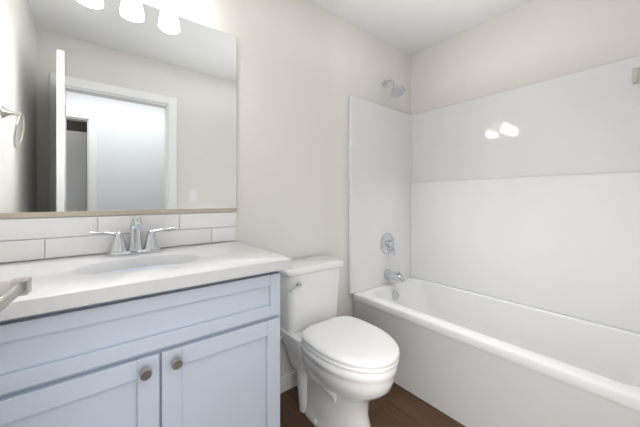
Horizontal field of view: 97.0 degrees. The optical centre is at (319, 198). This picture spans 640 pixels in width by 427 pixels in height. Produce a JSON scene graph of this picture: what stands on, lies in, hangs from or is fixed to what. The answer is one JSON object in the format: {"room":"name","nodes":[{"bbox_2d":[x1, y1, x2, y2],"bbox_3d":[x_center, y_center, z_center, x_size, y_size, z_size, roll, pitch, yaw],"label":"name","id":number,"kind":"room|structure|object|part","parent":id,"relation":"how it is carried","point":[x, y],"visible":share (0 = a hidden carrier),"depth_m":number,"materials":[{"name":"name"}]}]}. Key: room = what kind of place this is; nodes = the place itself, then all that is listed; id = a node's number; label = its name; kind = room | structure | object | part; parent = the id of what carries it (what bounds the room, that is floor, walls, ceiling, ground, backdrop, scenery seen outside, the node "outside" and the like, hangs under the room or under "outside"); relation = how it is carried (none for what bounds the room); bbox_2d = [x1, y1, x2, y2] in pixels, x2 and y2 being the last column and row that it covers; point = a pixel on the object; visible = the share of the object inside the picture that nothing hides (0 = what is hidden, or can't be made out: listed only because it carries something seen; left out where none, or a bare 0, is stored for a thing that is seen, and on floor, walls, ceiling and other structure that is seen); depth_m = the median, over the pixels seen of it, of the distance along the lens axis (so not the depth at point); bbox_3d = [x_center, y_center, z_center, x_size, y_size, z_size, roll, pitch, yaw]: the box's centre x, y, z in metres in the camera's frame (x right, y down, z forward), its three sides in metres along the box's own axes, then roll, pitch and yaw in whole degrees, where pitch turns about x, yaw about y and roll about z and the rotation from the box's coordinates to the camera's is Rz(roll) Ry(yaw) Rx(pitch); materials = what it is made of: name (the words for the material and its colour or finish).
{"room":"bathroom","nodes":[
{"label":"bathroom","id":0,"kind":"room"},
{"bbox_2d":[6,0,410,377],"bbox_3d":[-0.217,-0.055,1.778,2.760,2.440,0.100,0,0,-38],"label":"wall","id":1,"kind":"structure","parent":0,"point":[305,69],"depth_m":1.77,"materials":[{"name":"paint"}]},
{"bbox_2d":[0,0,236,217],"bbox_3d":[-0.815,-0.397,1.229,0.935,0.936,0.013,0,0,-38],"label":"mirror","id":2,"kind":"object","parent":1,"relation":"attached to","point":[117,107],"visible":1,"depth_m":1.19,"materials":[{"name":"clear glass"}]},
{"bbox_2d":[280,370,297,393],"bbox_3d":[-0.134,1.120,1.773,0.856,0.090,0.013,0,0,-39],"label":"baseboard","id":3,"kind":"structure","parent":1,"relation":"attached to","point":[288,381],"depth_m":1.71,"materials":[{"name":"paint"}]},
{"bbox_2d":[382,79,405,97],"bbox_3d":[0.573,-0.877,2.216,0.119,0.177,0.196,0,0,-38],"label":"shower head","id":4,"kind":"object","parent":1,"relation":"attached to","point":[397,91],"visible":1,"depth_m":2.19},
{"bbox_2d":[280,383,465,426],"bbox_3d":[0.785,1.215,0.084,3.500,0.100,4.200,0,0,-38],"label":"floor","id":5,"kind":"structure","parent":0,"point":[396,405],"depth_m":1.54,"materials":[{"name":"brown wood"}]},
{"bbox_2d":[0,211,291,426],"bbox_3d":[-0.647,0.618,1.013,0.931,1.094,0.559,0,0,-38],"label":"bathroom vanity","id":6,"kind":"object","parent":5,"relation":"on","point":[134,324],"visible":0.98,"depth_m":0.89,"materials":[{"name":"paint"}]},
{"bbox_2d":[0,240,291,348],"bbox_3d":[-0.647,0.287,1.014,0.931,0.118,0.558,0,0,-38],"label":"countertop","id":7,"kind":"structure","parent":6,"relation":"on","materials":[{"name":"stone"}]},
{"bbox_2d":[90,216,175,256],"bbox_3d":[-0.738,0.151,1.140,0.293,0.154,0.145,0,0,-38],"label":"faucet","id":8,"kind":"object","parent":7,"relation":"on","point":[151,248],"depth_m":1.15,"materials":[{"name":"silver metal"}]},
{"bbox_2d":[280,255,399,426],"bbox_3d":[0.050,0.774,1.453,0.503,0.798,0.717,0,0,-38],"label":"toilet","id":9,"kind":"object","parent":5,"relation":"on","point":[346,367],"visible":0.92,"depth_m":1.42,"materials":[{"name":"ceramic"}]},
{"bbox_3d":[-0.128,0.466,1.490,0.093,0.036,0.039,0,0,-38],"label":"lever","id":10,"kind":"part","parent":9,"relation":"part of","materials":[{"name":"silver metal"}]},
{"bbox_3d":[-0.069,0.573,1.681,0.380,0.316,0.193,0,0,-38],"label":"tank","id":11,"kind":"part","parent":9,"relation":"part of","materials":[{"name":"ceramic"}]},
{"bbox_3d":[-0.068,0.395,1.678,0.406,0.039,0.219,0,0,-38],"label":"tank lid","id":12,"kind":"part","parent":9,"relation":"part of","materials":[{"name":"ceramic"}]},
{"bbox_3d":[0.160,0.705,1.392,0.384,0.055,0.483,0,0,-38],"label":"seat","id":13,"kind":"part","parent":9,"relation":"part of","materials":[{"name":"white plastic"}]},
{"bbox_2d":[348,56,639,426],"bbox_3d":[0.982,0.215,1.695,0.782,1.900,1.520,0,0,-38],"label":"bathtub","id":14,"kind":"object","parent":5,"relation":"on","point":[493,260],"visible":1,"depth_m":1.73,"materials":[{"name":"plastic"}]},
{"bbox_2d":[308,0,533,55],"bbox_3d":[0.785,-1.325,0.084,3.500,0.100,4.200,0,0,-38],"label":"ceiling","id":15,"kind":"structure","parent":0,"point":[411,27],"depth_m":1.99,"materials":[{"name":"paint"}]},
{"bbox_2d":[411,0,639,114],"bbox_3d":[1.360,-0.055,1.932,0.100,2.440,1.624,0,0,-38],"label":"wall","id":16,"kind":"structure","parent":0,"point":[534,41],"depth_m":1.86,"materials":[{"name":"paint"}]},
{"bbox_3d":[0.195,-1.080,0.031,0.739,0.390,0.100,0,0,-39],"label":"wall","id":17,"kind":"structure","parent":0,"visible":0},
{"bbox_3d":[-0.346,0.141,0.140,0.035,2.023,0.731,0,0,-35],"label":"door","id":18,"kind":"structure","parent":17,"relation":"in","visible":0},
{"bbox_2d":[0,277,31,311],"bbox_3d":[-0.493,0.135,0.353,0.169,0.064,0.216,0,0,-35],"label":"door lever","id":19,"kind":"object","parent":18,"relation":"attached to","point":[12,290],"visible":1,"depth_m":0.41,"materials":[{"name":"metal"}]}
]}

